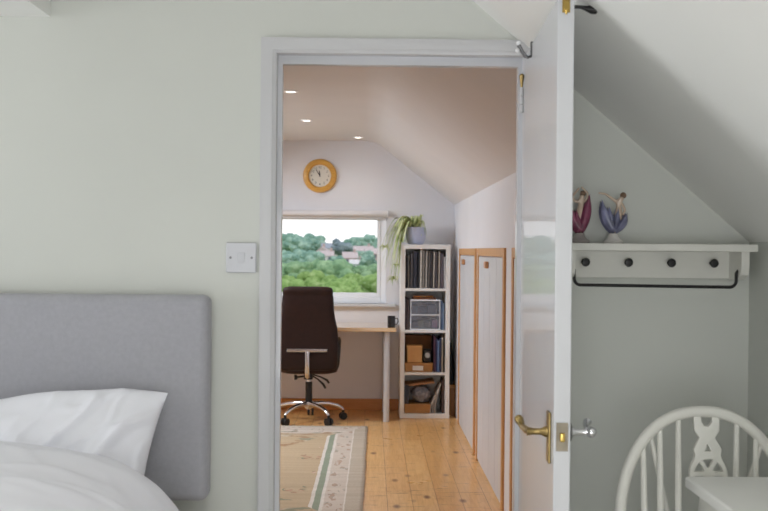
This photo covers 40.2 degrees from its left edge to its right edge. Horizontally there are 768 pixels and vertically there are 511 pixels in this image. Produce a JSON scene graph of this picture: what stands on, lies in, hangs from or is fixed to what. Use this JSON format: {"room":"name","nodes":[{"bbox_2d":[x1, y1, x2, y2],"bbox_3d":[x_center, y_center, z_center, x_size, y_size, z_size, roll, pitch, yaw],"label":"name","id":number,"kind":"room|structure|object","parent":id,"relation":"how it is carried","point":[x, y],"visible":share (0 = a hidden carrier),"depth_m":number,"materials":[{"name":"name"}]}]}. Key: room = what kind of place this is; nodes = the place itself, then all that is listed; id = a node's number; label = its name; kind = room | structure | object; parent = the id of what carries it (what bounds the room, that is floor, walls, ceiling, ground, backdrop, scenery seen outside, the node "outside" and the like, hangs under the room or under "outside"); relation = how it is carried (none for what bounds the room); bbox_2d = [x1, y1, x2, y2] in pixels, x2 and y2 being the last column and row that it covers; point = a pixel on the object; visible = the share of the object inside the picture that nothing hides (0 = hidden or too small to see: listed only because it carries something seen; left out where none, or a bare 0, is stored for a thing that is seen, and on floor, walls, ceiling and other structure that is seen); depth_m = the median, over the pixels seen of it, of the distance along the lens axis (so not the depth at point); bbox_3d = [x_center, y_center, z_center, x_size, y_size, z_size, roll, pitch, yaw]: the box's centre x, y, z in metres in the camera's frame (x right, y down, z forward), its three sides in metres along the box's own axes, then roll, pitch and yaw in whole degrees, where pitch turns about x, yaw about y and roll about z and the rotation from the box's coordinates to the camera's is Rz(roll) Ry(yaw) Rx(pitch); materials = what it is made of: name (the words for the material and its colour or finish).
{"room":"bedroom","nodes":[
{"label":"bedroom","id":0,"kind":"room"},
{"bbox_2d":[281,140,453,398],"bbox_3d":[-0.776,0.065,9.381,3.900,2.600,0.140,1,0,-1],"label":"wall","id":1,"kind":"structure","parent":0,"point":[369,177],"depth_m":9.32,"materials":[{"name":"paint"}]},
{"bbox_2d":[303,159,336,192],"bbox_3d":[-0.567,-0.706,9.293,0.300,0.300,0.034,1,0,-1],"label":"wall clock","id":2,"kind":"object","parent":1,"relation":"attached to","point":[319,175],"visible":1,"depth_m":9.29,"materials":[{"name":"brown wood"}]},
{"bbox_2d":[282,210,387,218],"bbox_3d":[-0.824,-0.369,9.277,1.722,0.075,0.062,1,0,-1],"label":"roller blind","id":3,"kind":"object","parent":1,"relation":"attached to","point":[343,214],"visible":0.53,"depth_m":9.26,"materials":[{"name":"fabric"}]},
{"bbox_2d":[282,217,395,306],"bbox_3d":[-0.825,0.024,9.335,1.861,0.848,0.160,1,0,-1],"label":"window","id":4,"kind":"structure","parent":1,"relation":"in","point":[341,299],"depth_m":9.36,"materials":[{"name":"white plastic"}]},
{"bbox_2d":[281,398,397,409],"bbox_3d":[-0.931,1.314,9.305,3.080,0.100,0.020,1,0,-1],"label":"baseboard","id":5,"kind":"structure","parent":1,"relation":"attached to","point":[347,404],"depth_m":9.30,"materials":[{"name":"brown wood"}]},
{"bbox_2d":[0,0,748,510],"bbox_3d":[-1.641,0.090,3.016,5.800,2.600,0.075,1,0,-1],"label":"wall","id":6,"kind":"structure","parent":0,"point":[130,129],"depth_m":2.99,"materials":[{"name":"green paint"}]},
{"bbox_2d":[226,242,256,272],"bbox_3d":[-0.406,0.006,2.987,0.086,0.086,0.015,1,0,-1],"label":"light switch","id":7,"kind":"object","parent":6,"relation":"attached to","point":[240,257],"visible":1,"depth_m":2.98,"materials":[{"name":"white plastic"}]},
{"bbox_2d":[257,37,528,510],"bbox_3d":[0.039,0.394,3.069,0.794,2.021,0.172,1,0,-1],"label":"door frame","id":8,"kind":"structure","parent":6,"relation":"attached to","point":[270,46],"depth_m":2.99,"materials":[{"name":"white paint"}]},
{"bbox_2d":[514,0,596,510],"bbox_3d":[0.397,0.417,2.636,0.178,1.969,0.714,1,0,2],"label":"door","id":9,"kind":"structure","parent":8,"relation":"attached to","point":[547,103],"depth_m":2.40,"materials":[{"name":"white paint"}]},
{"bbox_2d":[515,41,532,58],"bbox_3d":[0.391,-0.544,2.785,0.084,0.045,0.036,1,0,2],"label":"hook","id":10,"kind":"object","parent":9,"relation":"hanging from","point":[518,43],"visible":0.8,"depth_m":2.78,"materials":[{"name":"metal"}]},
{"bbox_2d":[572,243,757,288],"bbox_3d":[0.759,0.029,2.947,0.538,0.124,0.128,1,0,-1],"label":"shelf","id":11,"kind":"object","parent":6,"relation":"attached to","point":[589,260],"visible":0.9,"depth_m":2.99,"materials":[{"name":"white wood"}]},
{"bbox_2d":[572,187,591,242],"bbox_3d":[0.546,-0.114,2.943,0.067,0.158,0.056,1,0,28],"label":"figurine","id":12,"kind":"object","parent":11,"relation":"on","point":[581,217],"visible":0.91,"depth_m":2.93,"materials":[{"name":"red ceramic"}]},
{"bbox_2d":[599,192,627,242],"bbox_3d":[0.643,-0.106,2.944,0.079,0.144,0.057,1,0,22],"label":"figurine","id":13,"kind":"object","parent":11,"relation":"on","point":[613,224],"visible":0.99,"depth_m":2.93,"materials":[{"name":"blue ceramic"}]},
{"bbox_2d":[281,410,501,510],"bbox_3d":[-0.695,1.432,6.159,3.800,0.100,6.320,1,0,-1],"label":"floor","id":14,"kind":"structure","parent":0,"point":[413,464],"depth_m":6.97,"materials":[{"name":"brown wood"}]},
{"bbox_2d":[281,286,346,425],"bbox_3d":[-0.621,0.809,8.717,0.640,1.122,0.625,1,0,-1],"label":"office chair","id":15,"kind":"object","parent":14,"relation":"on","point":[310,341],"visible":0.91,"depth_m":8.45,"materials":[{"name":"brown leather"}]},
{"bbox_2d":[280,425,367,510],"bbox_3d":[-0.972,1.370,6.845,1.707,0.011,3.163,1,0,0],"label":"rug","id":16,"kind":"object","parent":14,"relation":"on","point":[322,468],"visible":0.33,"depth_m":6.79,"materials":[{"name":"fabric"}]},
{"bbox_2d":[336,322,395,421],"bbox_3d":[-0.707,0.978,8.957,1.602,0.781,0.680,1,0,-1],"label":"desk","id":17,"kind":"object","parent":14,"relation":"on","point":[341,326],"visible":0.34,"depth_m":8.68,"materials":[{"name":"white wood"}]},
{"bbox_2d":[387,316,398,327],"bbox_3d":[0.070,0.548,8.700,0.086,0.094,0.066,1,0,29],"label":"mug","id":18,"kind":"object","parent":17,"relation":"on","point":[390,319],"visible":1,"depth_m":8.68,"materials":[{"name":"black ceramic"}]},
{"bbox_2d":[398,244,450,417],"bbox_3d":[0.345,0.642,9.074,0.420,1.470,0.390,1,0,-1],"label":"bookcase","id":19,"kind":"object","parent":14,"relation":"on","point":[443,294],"visible":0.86,"depth_m":8.88,"materials":[{"name":"white wood"}]},
{"bbox_2d":[379,214,426,284],"bbox_3d":[0.143,-0.045,9.053,0.388,0.618,0.354,0,0,-27],"label":"spider plant","id":20,"kind":"object","parent":19,"relation":"on","point":[415,234],"visible":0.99,"depth_m":8.97,"materials":[{"name":"green plant"}]},
{"bbox_2d":[405,297,406,329],"bbox_3d":[0.188,0.494,9.036,0.016,0.270,0.260,1,0,-1],"label":"book","id":21,"kind":"object","parent":19,"relation":"on","point":[405,297],"visible":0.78,"depth_m":8.91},
{"bbox_2d":[405,257,407,287],"bbox_3d":[0.192,0.143,9.054,0.017,0.265,0.300,1,0,-1],"label":"record sleeve","id":22,"kind":"object","parent":19,"relation":"on","point":[406,258],"visible":0.92,"depth_m":8.90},
{"bbox_2d":[407,298,408,329],"bbox_3d":[0.205,0.502,9.036,0.012,0.255,0.260,1,0,-1],"label":"book","id":23,"kind":"object","parent":19,"relation":"on","point":[407,298],"visible":0.82,"depth_m":8.91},
{"bbox_2d":[409,253,412,287],"bbox_3d":[0.233,0.129,9.055,0.024,0.295,0.300,1,0,-1],"label":"record sleeve","id":24,"kind":"object","parent":19,"relation":"on","point":[411,254],"visible":0.92,"depth_m":8.91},
{"bbox_2d":[412,251,416,287],"bbox_3d":[0.263,0.119,9.055,0.030,0.315,0.300,1,0,-1],"label":"record sleeve","id":25,"kind":"object","parent":19,"relation":"on","point":[413,252],"visible":0.88,"depth_m":8.91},
{"bbox_2d":[404,399,429,412],"bbox_3d":[0.282,1.299,9.052,0.221,0.077,0.285,1,0,-1],"label":"cardboard box","id":26,"kind":"object","parent":19,"relation":"on","point":[413,406],"visible":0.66,"depth_m":8.91,"materials":[{"name":"cardboard"}]},
{"bbox_2d":[404,382,408,403],"bbox_3d":[0.192,1.179,9.010,0.035,0.160,0.200,1,0,-1],"label":"case","id":27,"kind":"object","parent":26,"relation":"on","point":[406,387],"visible":0.96,"depth_m":8.91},
{"bbox_2d":[404,378,434,385],"bbox_3d":[0.304,1.091,9.041,0.250,0.046,0.240,1,0,-1],"label":"wooden board","id":28,"kind":"object","parent":27,"relation":"on","point":[429,380],"visible":0.99,"depth_m":8.98,"materials":[{"name":"brown wood"}]},
{"bbox_2d":[410,385,431,401],"bbox_3d":[0.316,1.183,9.008,0.184,0.146,0.175,1,0,-1],"label":"plastic bag","id":29,"kind":"object","parent":26,"relation":"on","point":[421,393],"visible":1,"depth_m":8.96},
{"bbox_2d":[404,361,432,371],"bbox_3d":[0.294,0.949,9.060,0.239,0.077,0.305,1,0,-1],"label":"cardboard box","id":30,"kind":"object","parent":19,"relation":"on","point":[408,367],"visible":0.61,"depth_m":8.91,"materials":[{"name":"cardboard"}]},
{"bbox_2d":[407,344,421,362],"bbox_3d":[0.260,0.837,8.979,0.131,0.146,0.125,1,0,-1],"label":"cardboard box","id":31,"kind":"object","parent":30,"relation":"on","point":[414,351],"visible":1,"depth_m":8.92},
{"bbox_2d":[405,334,431,360],"bbox_3d":[0.296,0.800,9.139,0.231,0.219,0.145,1,0,-1],"label":"cardboard box","id":32,"kind":"object","parent":30,"relation":"on","point":[424,339],"visible":0.62,"depth_m":9.07,"materials":[{"name":"cardboard"}]},
{"bbox_2d":[422,349,431,362],"bbox_3d":[0.369,0.855,8.969,0.084,0.112,0.102,1,0,-1],"label":"case","id":33,"kind":"object","parent":30,"relation":"on","point":[426,353],"visible":1,"depth_m":8.93,"materials":[{"name":"black plastic"}]},
{"bbox_2d":[417,252,419,287],"bbox_3d":[0.292,0.124,9.056,0.016,0.305,0.300,1,0,-1],"label":"record sleeve","id":34,"kind":"object","parent":19,"relation":"on","point":[418,253],"visible":0.78,"depth_m":8.91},
{"bbox_2d":[419,250,421,287],"bbox_3d":[0.311,0.114,9.056,0.016,0.325,0.300,1,0,-1],"label":"record sleeve","id":35,"kind":"object","parent":19,"relation":"on","point":[420,251],"visible":0.9,"depth_m":8.91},
{"bbox_2d":[422,250,424,287],"bbox_3d":[0.333,0.116,9.056,0.019,0.322,0.300,1,0,-1],"label":"record sleeve","id":36,"kind":"object","parent":19,"relation":"on","point":[423,251],"visible":0.72,"depth_m":8.91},
{"bbox_2d":[409,298,439,329],"bbox_3d":[0.348,0.502,9.046,0.254,0.257,0.324,1,0,-1],"label":"drawer box","id":37,"kind":"object","parent":19,"relation":"on","point":[437,314],"visible":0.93,"depth_m":8.90,"materials":[{"name":"white plastic"}]},
{"bbox_2d":[411,304,417,312],"bbox_3d":[0.262,0.457,9.022,0.050,0.070,0.170,1,0,-1],"label":"packet","id":38,"kind":"object","parent":37,"relation":"in","point":[414,307],"visible":1,"depth_m":8.94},
{"bbox_2d":[411,320,418,327],"bbox_3d":[0.266,0.589,9.023,0.060,0.050,0.170,1,0,-1],"label":"packet","id":39,"kind":"object","parent":37,"relation":"in","point":[414,324],"visible":0.9,"depth_m":8.94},
{"bbox_2d":[417,319,423,327],"bbox_3d":[0.311,0.584,9.023,0.050,0.062,0.170,1,0,-1],"label":"packet","id":40,"kind":"object","parent":37,"relation":"in","point":[420,321],"visible":0.89,"depth_m":8.94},
{"bbox_2d":[418,306,426,312],"bbox_3d":[0.328,0.465,9.023,0.070,0.056,0.170,1,0,-1],"label":"packet","id":41,"kind":"object","parent":37,"relation":"in","point":[421,309],"visible":0.8,"depth_m":8.94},
{"bbox_2d":[412,297,435,298],"bbox_3d":[0.342,0.366,9.027,0.200,0.014,0.200,1,0,-1],"label":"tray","id":42,"kind":"object","parent":37,"relation":"on","point":[412,297],"visible":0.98,"depth_m":8.95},
{"bbox_2d":[424,321,430,327],"bbox_3d":[0.370,0.590,9.024,0.060,0.050,0.170,1,0,-1],"label":"packet","id":43,"kind":"object","parent":37,"relation":"in","point":[427,324],"visible":0.8,"depth_m":8.94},
{"bbox_2d":[427,304,435,313],"bbox_3d":[0.406,0.457,9.024,0.070,0.072,0.170,1,0,-1],"label":"packet","id":44,"kind":"object","parent":37,"relation":"in","point":[431,308],"visible":0.89,"depth_m":8.94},
{"bbox_2d":[431,319,436,327],"bbox_3d":[0.431,0.583,9.025,0.045,0.066,0.170,1,0,-1],"label":"packet","id":45,"kind":"object","parent":37,"relation":"in","point":[433,321],"visible":0.94,"depth_m":8.94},
{"bbox_2d":[424,251,427,287],"bbox_3d":[0.359,0.118,9.056,0.017,0.318,0.300,1,0,-1],"label":"record sleeve","id":46,"kind":"object","parent":19,"relation":"on","point":[426,252],"visible":0.78,"depth_m":8.91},
{"bbox_2d":[427,252,429,287],"bbox_3d":[0.380,0.122,9.057,0.017,0.312,0.300,1,0,-1],"label":"record sleeve","id":47,"kind":"object","parent":19,"relation":"on","point":[428,261],"visible":0.76,"depth_m":8.91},
{"bbox_2d":[429,250,432,287],"bbox_3d":[0.400,0.117,9.057,0.017,0.322,0.300,1,0,-1],"label":"record sleeve","id":48,"kind":"object","parent":19,"relation":"on","point":[430,251],"visible":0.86,"depth_m":8.91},
{"bbox_2d":[429,392,436,412],"bbox_3d":[0.416,1.257,9.033,0.056,0.163,0.240,1,0,-1],"label":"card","id":49,"kind":"object","parent":19,"relation":"on","point":[433,395],"visible":0.81,"depth_m":8.98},
{"bbox_2d":[432,252,434,287],"bbox_3d":[0.422,0.122,9.057,0.014,0.312,0.300,1,0,-1],"label":"record sleeve","id":50,"kind":"object","parent":19,"relation":"on","point":[433,255],"visible":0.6,"depth_m":8.91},
{"bbox_2d":[432,334,435,371],"bbox_3d":[0.428,0.839,9.041,0.016,0.300,0.260,1,0,-1],"label":"book","id":51,"kind":"object","parent":19,"relation":"on","point":[433,335],"visible":0.86,"depth_m":8.92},
{"bbox_2d":[431,385,438,412],"bbox_3d":[0.436,1.233,9.033,0.056,0.212,0.240,1,0,-1],"label":"card","id":52,"kind":"object","parent":19,"relation":"on","point":[436,389],"visible":0.74,"depth_m":8.95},
{"bbox_2d":[434,252,436,287],"bbox_3d":[0.441,0.125,9.057,0.022,0.305,0.300,1,0,-1],"label":"record sleeve","id":53,"kind":"object","parent":19,"relation":"on","point":[435,273],"visible":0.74,"depth_m":8.91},
{"bbox_2d":[433,380,440,412],"bbox_3d":[0.457,1.213,9.033,0.056,0.252,0.240,1,0,-1],"label":"card","id":54,"kind":"object","parent":19,"relation":"on","point":[439,382],"visible":0.73,"depth_m":8.95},
{"bbox_2d":[437,338,438,371],"bbox_3d":[0.460,0.854,9.041,0.016,0.270,0.260,1,0,-1],"label":"book","id":55,"kind":"object","parent":19,"relation":"on","point":[437,338],"visible":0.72,"depth_m":8.91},
{"bbox_2d":[437,251,439,287],"bbox_3d":[0.467,0.119,9.058,0.013,0.318,0.300,1,0,-1],"label":"record sleeve","id":56,"kind":"object","parent":19,"relation":"on","point":[438,252],"visible":0.86,"depth_m":8.93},
{"bbox_2d":[438,336,440,371],"bbox_3d":[0.478,0.845,9.042,0.014,0.290,0.260,1,0,-1],"label":"book","id":57,"kind":"object","parent":19,"relation":"on","point":[439,337],"visible":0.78,"depth_m":8.92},
{"bbox_2d":[439,253,443,287],"bbox_3d":[0.490,0.130,9.058,0.026,0.298,0.300,1,0,-1],"label":"record sleeve","id":58,"kind":"object","parent":19,"relation":"on","point":[441,254],"visible":0.74,"depth_m":8.91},
{"bbox_2d":[440,335,442,371],"bbox_3d":[0.494,0.841,9.042,0.012,0.298,0.260,1,0,-1],"label":"book","id":59,"kind":"object","parent":19,"relation":"on","point":[441,336],"visible":0.72,"depth_m":8.92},
{"bbox_2d":[440,300,442,329],"bbox_3d":[0.488,0.509,9.050,0.014,0.245,0.280,1,0,-1],"label":"folder","id":60,"kind":"object","parent":19,"relation":"on","point":[441,301],"visible":0.68,"depth_m":8.91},
{"bbox_2d":[440,377,443,412],"bbox_3d":[0.499,1.200,9.039,0.016,0.280,0.250,1,0,-1],"label":"folder","id":61,"kind":"object","parent":19,"relation":"on","point":[441,378],"visible":1,"depth_m":8.94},
{"bbox_2d":[443,257,444,287],"bbox_3d":[0.513,0.144,9.059,0.016,0.270,0.300,1,0,-1],"label":"record sleeve","id":62,"kind":"object","parent":19,"relation":"on","point":[444,257],"visible":0.5,"depth_m":8.91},
{"bbox_2d":[449,383,454,414],"bbox_3d":[0.586,1.247,9.155,0.062,0.262,0.190,1,0,-1],"label":"wooden crate","id":63,"kind":"object","parent":14,"relation":"on","point":[451,387],"visible":0.59,"depth_m":9.07,"materials":[{"name":"brown wood"}]},
{"bbox_2d":[449,342,453,384],"bbox_3d":[0.584,0.937,9.134,0.048,0.357,0.156,1,0,-1],"label":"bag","id":64,"kind":"object","parent":63,"relation":"on","point":[451,377],"visible":0.66,"depth_m":9.06,"materials":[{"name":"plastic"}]},
{"bbox_2d":[457,248,476,454],"bbox_3d":[0.623,0.666,7.973,0.040,1.438,1.320,1,0,-1],"label":"cabinet","id":65,"kind":"object","parent":14,"relation":"on","point":[467,305],"visible":0.89,"depth_m":7.86,"materials":[{"name":"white wood"}]},
{"bbox_2d":[475,248,505,510],"bbox_3d":[0.643,0.674,6.453,0.040,1.438,1.420,1,0,-1],"label":"cabinet","id":66,"kind":"object","parent":14,"relation":"on","point":[491,271],"visible":0.94,"depth_m":6.31,"materials":[{"name":"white wood"}]},
{"bbox_2d":[509,248,514,510],"bbox_3d":[0.666,0.683,4.723,0.040,1.438,1.420,1,0,-1],"label":"cabinet","id":67,"kind":"object","parent":14,"relation":"on","point":[512,249],"visible":0.15,"depth_m":5.38,"materials":[{"name":"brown wood"}]},
{"bbox_2d":[283,66,516,204],"bbox_3d":[-0.464,-0.782,6.225,2.465,0.838,6.170,1,0,-1],"label":"ceiling","id":68,"kind":"structure","parent":0,"point":[454,128],"depth_m":6.10,"materials":[{"name":"paint"}]},
{"bbox_2d":[453,172,515,510],"bbox_3d":[0.708,0.444,6.247,0.100,1.900,6.170,1,0,-1],"label":"wall","id":69,"kind":"structure","parent":0,"point":[486,218],"depth_m":6.44,"materials":[{"name":"paint"}]},
{"bbox_2d":[473,0,767,241],"bbox_3d":[0.606,-0.504,0.456,1.263,1.206,5.100,1,0,-1],"label":"ceiling","id":70,"kind":"structure","parent":0,"point":[686,81],"depth_m":2.42,"materials":[{"name":"paint"}]},
{"bbox_2d":[747,242,767,476],"bbox_3d":[1.128,0.578,0.468,0.100,1.700,5.100,1,0,-1],"label":"wall","id":71,"kind":"structure","parent":0,"point":[758,268],"depth_m":2.94,"materials":[{"name":"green paint"}]},
{"bbox_3d":[-2.258,-1.077,0.414,4.476,0.150,5.100,1,0,-1],"label":"ceiling","id":72,"kind":"structure","parent":0,"visible":0},
{"bbox_2d":[0,0,50,16],"bbox_3d":[-2.675,-0.851,1.910,3.486,0.325,2.100,1,0,-1],"label":"beam","id":73,"kind":"structure","parent":72,"relation":"attached to","point":[35,8],"depth_m":2.90,"materials":[{"name":"paint"}]},
{"bbox_3d":[-1.619,1.454,0.436,5.800,0.100,5.100,1,0,-1],"label":"floor","id":74,"kind":"structure","parent":0,"visible":0},
{"bbox_2d":[0,293,211,500],"bbox_3d":[-1.185,0.755,1.914,1.415,1.290,2.132,1,0,-1],"label":"headboard","id":75,"kind":"object","parent":74,"relation":"on","point":[49,342],"visible":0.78,"depth_m":2.90,"materials":[{"name":"grey fabric"}]},
{"bbox_2d":[0,388,167,474],"bbox_3d":[-0.964,0.604,2.701,0.772,0.504,0.288,1,0,-1],"label":"pillow","id":76,"kind":"object","parent":75,"relation":"on","point":[119,424],"visible":0.53,"depth_m":2.72,"materials":[{"name":"white fabric"}]},
{"bbox_2d":[0,441,178,510],"bbox_3d":[-1.201,0.759,1.691,1.565,0.677,1.920,1,0,-1],"label":"duvet","id":77,"kind":"object","parent":75,"relation":"on","point":[32,477],"visible":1,"depth_m":2.31,"materials":[{"name":"white fabric"}]},
{"bbox_2d":[615,406,767,510],"bbox_3d":[0.778,0.895,2.411,0.560,1.042,0.512,1,0,-1],"label":"chair","id":78,"kind":"object","parent":74,"relation":"on","point":[706,435],"visible":0.77,"depth_m":2.59,"materials":[{"name":"white wood"}]},
{"bbox_2d":[685,477,767,510],"bbox_3d":[0.871,0.965,1.792,0.353,0.907,1.250,1,0,-1],"label":"side table","id":79,"kind":"object","parent":74,"relation":"on","point":[715,493],"visible":1,"depth_m":2.27,"materials":[{"name":"white paint"}]},
{"label":"outside","id":80,"kind":"structure","parent":0,"visible":0},
{"bbox_3d":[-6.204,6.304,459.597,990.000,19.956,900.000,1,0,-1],"label":"valley","id":81,"kind":"object","parent":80,"visible":0},
{"bbox_2d":[282,275,295,280],"bbox_3d":[-14.588,9.348,149.597,6.211,13.226,5.366,1,0,-1],"label":"leafy tree","id":82,"kind":"object","parent":81,"relation":"on","point":[287,277],"visible":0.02,"depth_m":150.08,"materials":[{"name":"green plant"}]},
{"bbox_2d":[282,253,297,262],"bbox_3d":[-31.392,5.555,329.532,10.761,12.914,11.248,1,0,20],"label":"leafy tree","id":83,"kind":"object","parent":81,"relation":"on","point":[286,258],"visible":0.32,"depth_m":327.17,"materials":[{"name":"green plant"}]},
{"bbox_2d":[282,233,298,251],"bbox_3d":[-37.487,-1.303,417.584,10.572,15.481,10.908,1,0,-1],"label":"leafy tree","id":84,"kind":"object","parent":81,"relation":"on","point":[287,238],"visible":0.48,"depth_m":415.10,"materials":[{"name":"green plant"}]},
{"bbox_2d":[283,249,302,256],"bbox_3d":[-29.059,4.397,344.816,10.207,13.238,9.705,0,0,-8],"label":"leafy tree","id":85,"kind":"object","parent":81,"relation":"on","point":[297,252],"visible":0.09,"depth_m":342.20,"materials":[{"name":"green plant"}]},
{"bbox_2d":[282,278,304,289],"bbox_3d":[-10.937,9.014,131.476,6.602,12.286,6.381,1,0,-1],"label":"leafy tree","id":86,"kind":"object","parent":81,"relation":"on","point":[295,282],"visible":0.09,"depth_m":130.71,"materials":[{"name":"green plant"}]},
{"bbox_2d":[289,236,312,251],"bbox_3d":[-32.605,-0.281,408.760,9.599,14.660,9.904,0,0,-23],"label":"leafy tree","id":87,"kind":"object","parent":81,"relation":"on","point":[298,242],"visible":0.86,"depth_m":405.39,"materials":[{"name":"green plant"}]},
{"bbox_2d":[283,259,320,278],"bbox_3d":[-15.935,9.030,215.922,10.160,16.477,9.720,0,0,-26],"label":"leafy tree","id":88,"kind":"object","parent":81,"relation":"on","point":[294,268],"visible":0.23,"depth_m":213.31,"materials":[{"name":"green plant"}]},
{"bbox_2d":[297,271,324,280],"bbox_3d":[-10.536,9.216,155.524,4.515,13.781,5.226,0,0,-41],"label":"leafy tree","id":89,"kind":"object","parent":81,"relation":"on","point":[303,275],"visible":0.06,"depth_m":154.58,"materials":[{"name":"green plant"}]},
{"bbox_2d":[298,250,324,261],"bbox_3d":[-22.341,5.434,321.865,9.289,14.276,9.584,1,0,12],"label":"leafy tree","id":90,"kind":"object","parent":81,"relation":"on","point":[310,255],"visible":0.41,"depth_m":320.53,"materials":[{"name":"green plant"}]},
{"bbox_2d":[304,233,325,247],"bbox_3d":[-28.740,-1.569,427.229,10.738,15.217,11.294,1,0,-1],"label":"leafy tree","id":91,"kind":"object","parent":81,"relation":"on","point":[312,237],"visible":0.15,"depth_m":424.43,"materials":[{"name":"green plant"}]},
{"bbox_2d":[311,240,324,250],"bbox_3d":[-24.915,0.173,415.896,8.629,13.064,9.020,0,0,-23],"label":"leafy tree","id":92,"kind":"object","parent":81,"relation":"on","point":[317,243],"visible":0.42,"depth_m":412.68,"materials":[{"name":"green plant"}]},
{"bbox_2d":[304,269,340,286],"bbox_3d":[-6.581,8.286,124.668,5.954,13.245,6.114,0,0,-41],"label":"leafy tree","id":93,"kind":"object","parent":81,"relation":"on","point":[314,278],"visible":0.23,"depth_m":124.12,"materials":[{"name":"green plant"}]},
{"bbox_2d":[320,248,333,259],"bbox_3d":[-20.131,3.379,369.787,5.100,12.193,6.600,1,0,-1],"label":"house","id":94,"kind":"structure","parent":81,"relation":"on","point":[328,254],"depth_m":367.85,"materials":[{"name":"tile"}]},
{"bbox_2d":[320,242,336,255],"bbox_3d":[-21.239,0.822,404.763,6.100,13.177,6.600,0,0,-11],"label":"house","id":95,"kind":"structure","parent":81,"relation":"on","point":[327,245],"depth_m":403.12,"materials":[{"name":"stone"}]},
{"bbox_2d":[311,259,357,277],"bbox_3d":[-9.002,8.883,205.381,10.707,16.490,11.048,0,0,-35],"label":"leafy tree","id":96,"kind":"object","parent":81,"relation":"on","point":[338,268],"visible":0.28,"depth_m":202.92,"materials":[{"name":"green plant"}]},
{"bbox_2d":[330,255,343,260],"bbox_3d":[-15.041,5.531,344.803,8.350,11.207,8.092,1,0,27],"label":"leafy tree","id":97,"kind":"object","parent":81,"relation":"on","point":[332,258],"visible":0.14,"depth_m":342.71,"materials":[{"name":"green plant"}]},
{"bbox_2d":[331,238,352,255],"bbox_3d":[-15.711,0.894,390.486,8.539,14.598,8.316,1,0,-1],"label":"leafy tree","id":98,"kind":"object","parent":81,"relation":"on","point":[338,247],"visible":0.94,"depth_m":387.96,"materials":[{"name":"green plant"}]},
{"bbox_2d":[322,278,363,292],"bbox_3d":[-5.005,8.559,117.895,6.313,12.089,6.102,1,0,41],"label":"leafy tree","id":99,"kind":"object","parent":81,"relation":"on","point":[338,285],"visible":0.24,"depth_m":116.14,"materials":[{"name":"green plant"}]},
{"bbox_2d":[342,249,357,261],"bbox_3d":[-12.190,3.447,374.894,5.600,11.518,6.600,0,0,-6],"label":"house","id":100,"kind":"structure","parent":81,"relation":"on","point":[346,255],"depth_m":373.05,"materials":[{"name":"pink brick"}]},
{"bbox_2d":[342,273,361,281],"bbox_3d":[-4.353,8.939,139.931,4.556,13.329,4.714,0,0,-36],"label":"leafy tree","id":101,"kind":"object","parent":81,"relation":"on","point":[347,276],"visible":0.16,"depth_m":138.45,"materials":[{"name":"green plant"}]},
{"bbox_2d":[343,237,361,245],"bbox_3d":[-13.035,-1.013,440.006,8.574,13.105,8.152,1,0,10],"label":"leafy tree","id":102,"kind":"object","parent":81,"relation":"on","point":[354,241],"visible":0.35,"depth_m":437.58,"materials":[{"name":"green plant"}]},
{"bbox_2d":[349,256,360,265],"bbox_3d":[-9.530,5.446,354.938,4.600,10.271,5.600,1,0,-1],"label":"house","id":103,"kind":"structure","parent":81,"relation":"on","point":[355,262],"depth_m":353.58,"materials":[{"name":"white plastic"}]},
{"bbox_2d":[354,266,364,274],"bbox_3d":[-8.363,9.446,225.082,8.549,16.127,8.991,0,0,-31],"label":"leafy tree","id":104,"kind":"object","parent":81,"relation":"on","point":[359,269],"visible":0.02,"depth_m":224.20,"materials":[{"name":"green plant"}]},
{"bbox_2d":[349,236,372,245],"bbox_3d":[-10.099,-1.665,449.922,10.919,13.472,10.446,0,0,-38],"label":"leafy tree","id":105,"kind":"object","parent":81,"relation":"on","point":[366,240],"visible":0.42,"depth_m":447.41,"materials":[{"name":"green plant"}]},
{"bbox_2d":[353,244,373,250],"bbox_3d":[-8.526,0.775,424.934,8.600,11.289,7.600,1,0,7],"label":"house","id":106,"kind":"structure","parent":81,"relation":"on","point":[358,248],"depth_m":423.70,"materials":[{"name":"tile"}]},
{"bbox_2d":[353,274,376,292],"bbox_3d":[-2.674,8.719,131.060,6.512,12.930,6.687,1,0,1],"label":"leafy tree","id":107,"kind":"object","parent":81,"relation":"on","point":[365,282],"visible":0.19,"depth_m":128.62,"materials":[{"name":"green plant"}]},
{"bbox_2d":[356,250,373,258],"bbox_3d":[-7.503,3.328,382.555,9.057,10.736,8.665,0,0,-13],"label":"leafy tree","id":108,"kind":"object","parent":81,"relation":"on","point":[360,253],"visible":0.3,"depth_m":380.18,"materials":[{"name":"green plant"}]},
{"bbox_2d":[359,254,376,266],"bbox_3d":[-5.037,5.184,349.017,6.544,11.604,6.342,0,0,-34],"label":"leafy tree","id":109,"kind":"object","parent":81,"relation":"on","point":[369,259],"visible":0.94,"depth_m":346.83,"materials":[{"name":"green plant"}]},
{"bbox_2d":[361,263,376,275],"bbox_3d":[-1.508,9.529,217.451,8.861,15.808,8.587,0,0,-23],"label":"leafy tree","id":110,"kind":"object","parent":81,"relation":"on","point":[371,269],"visible":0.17,"depth_m":215.67,"materials":[{"name":"green plant"}]},
{"bbox_2d":[364,234,375,245],"bbox_3d":[-6.631,-2.402,460.428,9.765,13.965,9.464,1,0,22],"label":"leafy tree","id":111,"kind":"object","parent":81,"relation":"on","point":[373,237],"visible":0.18,"depth_m":457.40,"materials":[{"name":"green plant"}]},
{"bbox_2d":[364,248,376,257],"bbox_3d":[-3.892,1.842,404.999,7.600,11.441,7.600,0,0,-7],"label":"house","id":112,"kind":"structure","parent":81,"relation":"on","point":[374,250],"depth_m":403.31,"materials":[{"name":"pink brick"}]},
{"bbox_2d":[371,281,376,292],"bbox_3d":[1.016,8.685,125.282,5.009,12.574,4.328,0,0,-39],"label":"leafy tree","id":113,"kind":"object","parent":81,"relation":"on","point":[374,285],"visible":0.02,"depth_m":124.67,"materials":[{"name":"green plant"}]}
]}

